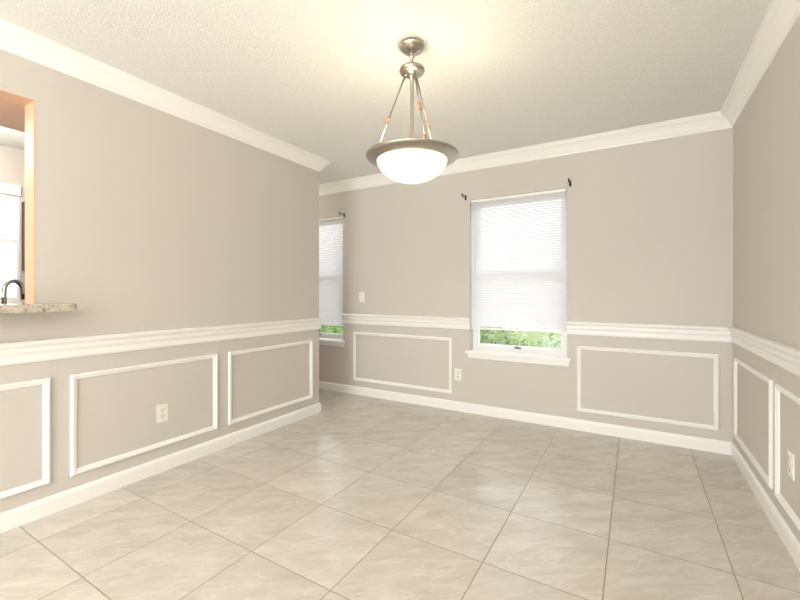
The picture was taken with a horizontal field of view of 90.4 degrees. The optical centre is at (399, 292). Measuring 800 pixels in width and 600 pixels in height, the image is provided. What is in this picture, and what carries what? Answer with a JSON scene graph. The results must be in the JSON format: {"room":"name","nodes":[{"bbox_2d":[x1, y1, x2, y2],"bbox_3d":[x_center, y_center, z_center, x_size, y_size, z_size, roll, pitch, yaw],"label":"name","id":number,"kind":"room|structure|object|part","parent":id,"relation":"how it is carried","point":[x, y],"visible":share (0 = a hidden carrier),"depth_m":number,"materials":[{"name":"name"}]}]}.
{"room":"dining room","nodes":[
{"label":"dining room","id":0,"kind":"room"},
{"bbox_2d":[0,145,24,303],"bbox_3d":[-4.277,-0.064,2.208,0.150,2.440,7.847,0,0,31],"label":"wall","id":1,"kind":"structure","parent":0,"point":[12,160],"depth_m":3.53,"materials":[{"name":"beige paint"}]},
{"bbox_2d":[0,193,19,301],"bbox_3d":[-3.681,-0.394,3.121,0.045,0.940,1.025,0,0,31],"label":"frame","id":2,"kind":"object","parent":1,"relation":"attached to","point":[16,199],"visible":1,"depth_m":3.54,"materials":[{"name":"white plastic"}]},
{"bbox_2d":[0,183,21,303],"bbox_3d":[-3.659,-0.424,3.076,0.030,1.060,1.090,0,0,31],"label":"window frame","id":3,"kind":"structure","parent":1,"relation":"attached to","point":[5,188],"depth_m":3.48,"materials":[{"name":"white wood"}]},
{"bbox_2d":[22,201,24,269],"bbox_3d":[-2.878,-0.509,4.093,0.337,0.610,1.445,0,0,31],"label":"upper cabinet","id":4,"kind":"object","parent":1,"relation":"attached to","point":[23,203],"visible":0.05,"depth_m":3.53,"materials":[{"name":"brown wood"}]},
{"bbox_2d":[0,99,24,131],"bbox_3d":[-2.237,-1.133,2.078,0.448,0.303,4.299,0,0,31],"label":"wall","id":5,"kind":"structure","parent":0,"point":[12,115],"depth_m":2.19,"materials":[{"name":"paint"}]},
{"bbox_2d":[0,49,318,512],"bbox_3d":[-2.648,-0.064,0.823,0.117,2.440,7.120,0,0,31],"label":"wall","id":6,"kind":"structure","parent":0,"point":[147,218],"depth_m":2.49,"materials":[{"name":"beige paint"}]},
{"bbox_2d":[0,89,34,303],"bbox_3d":[-2.349,-0.465,1.330,0.118,1.043,1.698,0,0,31],"label":"trim","id":7,"kind":"structure","parent":6,"relation":"attached to","point":[29,104],"depth_m":2.05,"materials":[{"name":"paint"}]},
{"bbox_2d":[0,378,50,499],"bbox_3d":[-2.032,0.720,1.735,0.015,0.552,0.798,0,0,31],"label":"trim","id":8,"kind":"structure","parent":6,"relation":"attached to","point":[46,382],"depth_m":2.06,"materials":[{"name":"white wood"}]},
{"bbox_2d":[0,303,76,313],"bbox_3d":[-2.304,0.075,1.316,0.327,0.040,1.920,0,0,31],"label":"countertop","id":9,"kind":"structure","parent":6,"relation":"attached to","point":[13,307],"depth_m":1.92,"materials":[{"name":"beige stone"}]},
{"bbox_2d":[1,279,24,303],"bbox_3d":[-2.238,0.082,2.257,0.087,0.325,0.197,0,0,31],"label":"kitchen faucet","id":10,"kind":"object","parent":9,"relation":"on","point":[4,288],"depth_m":2.25,"materials":[{"name":"silver metal"}]},
{"bbox_2d":[70,354,217,476],"bbox_3d":[-1.561,0.720,2.532,0.015,0.552,0.881,0,0,31],"label":"trim","id":11,"kind":"structure","parent":6,"relation":"attached to","point":[74,470],"depth_m":2.38,"materials":[{"name":"white wood"}]},
{"bbox_2d":[0,403,320,532],"bbox_3d":[-3.488,1.110,1.327,2.104,0.092,7.134,0,0,31],"label":"baseboard","id":12,"kind":"structure","parent":6,"relation":"attached to","point":[21,515],"depth_m":2.42,"materials":[{"name":"white wood"}]},
{"bbox_2d":[0,318,323,365],"bbox_3d":[-3.473,0.297,1.331,2.126,0.114,7.156,0,0,31],"label":"trim","id":13,"kind":"structure","parent":6,"relation":"attached to","point":[30,351],"depth_m":2.41,"materials":[{"name":"white wood"}]},
{"bbox_2d":[156,403,167,422],"bbox_3d":[-1.540,0.778,2.573,0.009,0.116,0.072,0,0,31],"label":"power outlet","id":14,"kind":"object","parent":6,"relation":"attached to","point":[162,409],"visible":1,"depth_m":2.57,"materials":[{"name":"white plastic"}]},
{"bbox_2d":[0,19,331,171],"bbox_3d":[-3.439,-1.232,1.340,2.176,0.105,7.206,0,0,31],"label":"trim","id":15,"kind":"structure","parent":6,"relation":"attached to","point":[14,39],"depth_m":2.40,"materials":[{"name":"white wood"}]},
{"bbox_2d":[228,340,312,424],"bbox_3d":[-1.060,0.720,3.380,0.015,0.552,0.905,0,0,31],"label":"trim","id":16,"kind":"structure","parent":6,"relation":"attached to","point":[230,420],"depth_m":3.25,"materials":[{"name":"white wood"}]},
{"bbox_2d":[0,0,771,184],"bbox_3d":[-1.929,-1.334,0.791,5.734,0.100,8.197,0,0,31],"label":"ceiling","id":17,"kind":"structure","parent":0,"point":[322,78],"depth_m":2.19,"materials":[{"name":"white paint"}]},
{"bbox_2d":[366,37,458,183],"bbox_3d":[0.062,-0.928,2.055,0.478,0.710,0.478,0,0,31],"label":"pendant light","id":18,"kind":"object","parent":17,"relation":"hanging from","point":[411,160],"visible":1,"depth_m":1.97,"materials":[{"name":"white glass"}]},
{"bbox_3d":[0.062,-0.629,2.055,0.366,0.112,0.366,0,0,31],"label":"lamp shade","id":19,"kind":"part","parent":18,"relation":"part of","materials":[{"name":"white glass"}]},
{"bbox_2d":[0,389,799,599],"bbox_3d":[-1.929,1.206,0.791,5.734,0.100,8.197,0,0,31],"label":"floor","id":20,"kind":"structure","parent":0,"point":[360,497],"depth_m":1.96,"materials":[{"name":"tile"}]},
{"bbox_2d":[319,128,732,441],"bbox_3d":[0.119,-0.064,4.254,5.634,2.440,0.150,0,0,31],"label":"wall","id":21,"kind":"structure","parent":0,"point":[650,224],"depth_m":3.30,"materials":[{"name":"beige paint"}]},
{"bbox_2d":[319,216,342,325],"bbox_3d":[-1.030,-0.253,4.869,0.863,1.288,0.041,0,0,31],"label":"window blind","id":22,"kind":"object","parent":21,"relation":"attached to","point":[330,277],"visible":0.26,"depth_m":4.75,"materials":[{"name":"white plastic"}]},
{"bbox_3d":[-1.028,0.383,4.871,0.859,0.016,0.024,0,0,31],"label":"rail","id":23,"kind":"part","parent":22,"relation":"part of","materials":[{"name":"white plastic"}]},
{"bbox_2d":[319,332,342,336],"bbox_3d":[-0.991,0.157,4.934,0.811,0.738,0.025,0,0,31],"label":"window","id":24,"kind":"structure","parent":21,"relation":"in","point":[322,334],"depth_m":4.83,"materials":[{"name":"white plastic"}]},
{"bbox_2d":[319,221,342,338],"bbox_3d":[-0.984,-0.172,4.947,0.871,1.455,0.070,0,0,31],"label":"frame","id":25,"kind":"object","parent":21,"relation":"attached to","point":[320,336],"visible":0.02,"depth_m":4.82,"materials":[{"name":"white plastic"}]},
{"bbox_2d":[319,341,343,346],"bbox_3d":[-1.044,0.603,4.845,0.911,0.046,0.016,0,0,31],"label":"apron","id":26,"kind":"object","parent":21,"relation":"attached to","point":[320,342],"visible":0.44,"depth_m":4.70,"materials":[{"name":"white wood"}]},
{"bbox_2d":[319,338,344,342],"bbox_3d":[-1.032,0.566,4.865,0.941,0.028,0.120,0,0,31],"label":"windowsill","id":27,"kind":"structure","parent":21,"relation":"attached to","point":[320,339],"depth_m":4.70,"materials":[{"name":"white wood"}]},
{"bbox_2d":[359,292,364,301],"bbox_3d":[-0.433,0.046,4.483,0.072,0.116,0.017,0,0,31],"label":"light switch","id":28,"kind":"object","parent":21,"relation":"attached to","point":[361,294],"visible":1,"depth_m":4.48,"materials":[{"name":"white plastic"}]},
{"bbox_2d":[353,332,451,393],"bbox_3d":[-0.012,0.720,4.236,1.217,0.552,0.015,0,0,31],"label":"trim","id":29,"kind":"structure","parent":21,"relation":"attached to","point":[354,333],"depth_m":4.19,"materials":[{"name":"white wood"}]},
{"bbox_2d":[341,314,469,329],"bbox_3d":[-0.003,0.297,4.218,1.559,0.114,0.036,0,0,31],"label":"trim","id":30,"kind":"structure","parent":21,"relation":"attached to","point":[368,319],"depth_m":4.16,"materials":[{"name":"white wood"}]},
{"bbox_2d":[455,368,460,380],"bbox_3d":[0.568,0.801,3.896,0.072,0.116,0.009,0,0,31],"label":"power outlet","id":31,"kind":"object","parent":21,"relation":"attached to","point":[457,371],"visible":1,"depth_m":3.89,"materials":[{"name":"white plastic"}]},
{"bbox_2d":[465,349,570,361],"bbox_3d":[1.060,0.566,3.627,0.942,0.028,0.120,0,0,31],"label":"window sill","id":32,"kind":"structure","parent":21,"relation":"attached to","point":[473,351],"depth_m":3.57,"materials":[{"name":"white wood"}]},
{"bbox_2d":[468,354,569,366],"bbox_3d":[1.048,0.603,3.607,0.912,0.046,0.016,0,0,31],"label":"apron","id":33,"kind":"object","parent":21,"relation":"attached to","point":[477,356],"visible":0.77,"depth_m":3.58,"materials":[{"name":"white wood"}]},
{"bbox_2d":[473,194,566,355],"bbox_3d":[1.109,-0.172,3.709,0.872,1.455,0.070,0,0,31],"label":"frame","id":34,"kind":"object","parent":21,"relation":"attached to","point":[474,330],"visible":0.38,"depth_m":3.68,"materials":[{"name":"white plastic"}]},
{"bbox_2d":[476,195,564,352],"bbox_3d":[1.108,-0.172,3.709,0.812,1.395,0.053,0,0,31],"label":"window","id":35,"kind":"structure","parent":21,"relation":"in","point":[478,344],"depth_m":3.66,"materials":[{"name":"white plastic"}]},
{"bbox_2d":[471,188,566,333],"bbox_3d":[1.062,-0.275,3.631,0.864,1.245,0.041,0,0,31],"label":"window blind","id":36,"kind":"object","parent":35,"relation":"attached to","point":[530,298],"visible":0.96,"depth_m":3.61,"materials":[{"name":"white plastic"}]},
{"bbox_3d":[1.064,0.340,3.634,0.860,0.016,0.024,0,0,31],"label":"rail","id":37,"kind":"part","parent":36,"relation":"part of","materials":[{"name":"white plastic"}]},
{"bbox_3d":[1.115,-0.520,3.721,0.812,0.698,0.025,0,0,31],"label":"upper sash","id":38,"kind":"part","parent":35,"relation":"part of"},
{"bbox_2d":[319,111,731,195],"bbox_3d":[0.059,-1.232,4.152,5.334,0.105,0.086,0,0,31],"label":"trim","id":39,"kind":"structure","parent":21,"relation":"attached to","point":[713,121],"depth_m":3.33,"materials":[{"name":"white wood"}]},
{"bbox_2d":[319,381,731,454],"bbox_3d":[0.077,1.110,4.183,5.334,0.092,0.014,0,0,31],"label":"baseboard","id":40,"kind":"structure","parent":21,"relation":"attached to","point":[672,439],"depth_m":3.45,"materials":[{"name":"white wood"}]},
{"bbox_2d":[577,346,718,430],"bbox_3d":[1.898,0.720,3.106,0.945,0.552,0.015,0,0,31],"label":"trim","id":41,"kind":"structure","parent":21,"relation":"attached to","point":[579,348],"depth_m":3.06,"materials":[{"name":"white wood"}]},
{"bbox_2d":[733,16,799,542],"bbox_3d":[0.406,-0.064,-0.648,0.150,2.440,7.997,0,0,31],"label":"wall","id":42,"kind":"structure","parent":0,"point":[766,135],"depth_m":2.07,"materials":[{"name":"beige paint"}]},
{"bbox_2d":[566,321,799,376],"bbox_3d":[-0.095,0.297,-0.265,1.102,0.114,7.847,0,0,31],"label":"trim","id":43,"kind":"structure","parent":42,"relation":"attached to","point":[786,357],"depth_m":2.91,"materials":[{"name":"white wood"}]},
{"bbox_2d":[734,357,772,488],"bbox_3d":[2.103,0.720,2.385,0.015,0.552,0.853,0,0,31],"label":"trim","id":44,"kind":"structure","parent":42,"relation":"attached to","point":[769,480],"depth_m":2.18,"materials":[{"name":"white wood"}]},
{"bbox_2d":[720,0,799,127],"bbox_3d":[0.342,-1.232,-0.524,0.086,0.105,7.847,0,0,31],"label":"trim","id":45,"kind":"structure","parent":42,"relation":"attached to","point":[781,16],"depth_m":2.04,"materials":[{"name":"white wood"}]},
{"bbox_2d":[731,442,799,570],"bbox_3d":[0.373,1.110,-0.542,0.014,0.092,7.847,0,0,31],"label":"baseboard","id":46,"kind":"structure","parent":42,"relation":"attached to","point":[786,535],"depth_m":2.02,"materials":[{"name":"white wood"}]},
{"bbox_2d":[775,384,799,530],"bbox_3d":[1.617,0.720,1.562,0.015,0.552,0.896,0,0,31],"label":"trim","id":47,"kind":"structure","parent":42,"relation":"attached to","point":[778,388],"depth_m":1.92,"materials":[{"name":"white wood"}]},
{"bbox_2d":[788,449,794,480],"bbox_3d":[1.745,0.767,1.773,0.009,0.116,0.072,0,0,31],"label":"power outlet","id":48,"kind":"object","parent":42,"relation":"attached to","point":[791,457],"visible":1,"depth_m":1.76,"materials":[{"name":"white plastic"}]},
{"label":"outside","id":49,"kind":"structure","parent":0,"visible":0},
{"bbox_2d":[323,325,560,347],"bbox_3d":[2.495,1.556,10.112,22.000,0.100,12.053,0,0,31],"label":"ground","id":50,"kind":"structure","parent":49,"point":[534,336],"depth_m":13.74,"materials":[{"name":"plant"}]},
{"bbox_2d":[319,323,342,333],"bbox_3d":[-1.608,0.851,7.684,2.049,1.330,1.440,0,0,31],"label":"shrub","id":51,"kind":"object","parent":50,"relation":"on","point":[334,329],"visible":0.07,"depth_m":7.36,"materials":[{"name":"green plant"}]},
{"bbox_2d":[480,327,536,346],"bbox_3d":[1.063,0.900,5.523,2.052,1.232,1.445,0,0,31],"label":"shrub","id":52,"kind":"object","parent":50,"relation":"on","point":[486,336],"visible":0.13,"depth_m":5.25,"materials":[{"name":"green plant"}]},
{"bbox_2d":[535,330,560,348],"bbox_3d":[2.503,0.942,5.014,2.041,1.150,1.441,0,0,31],"label":"shrub","id":53,"kind":"object","parent":50,"relation":"on","point":[557,344],"visible":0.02,"depth_m":5.27,"materials":[{"name":"green plant"}]}
]}

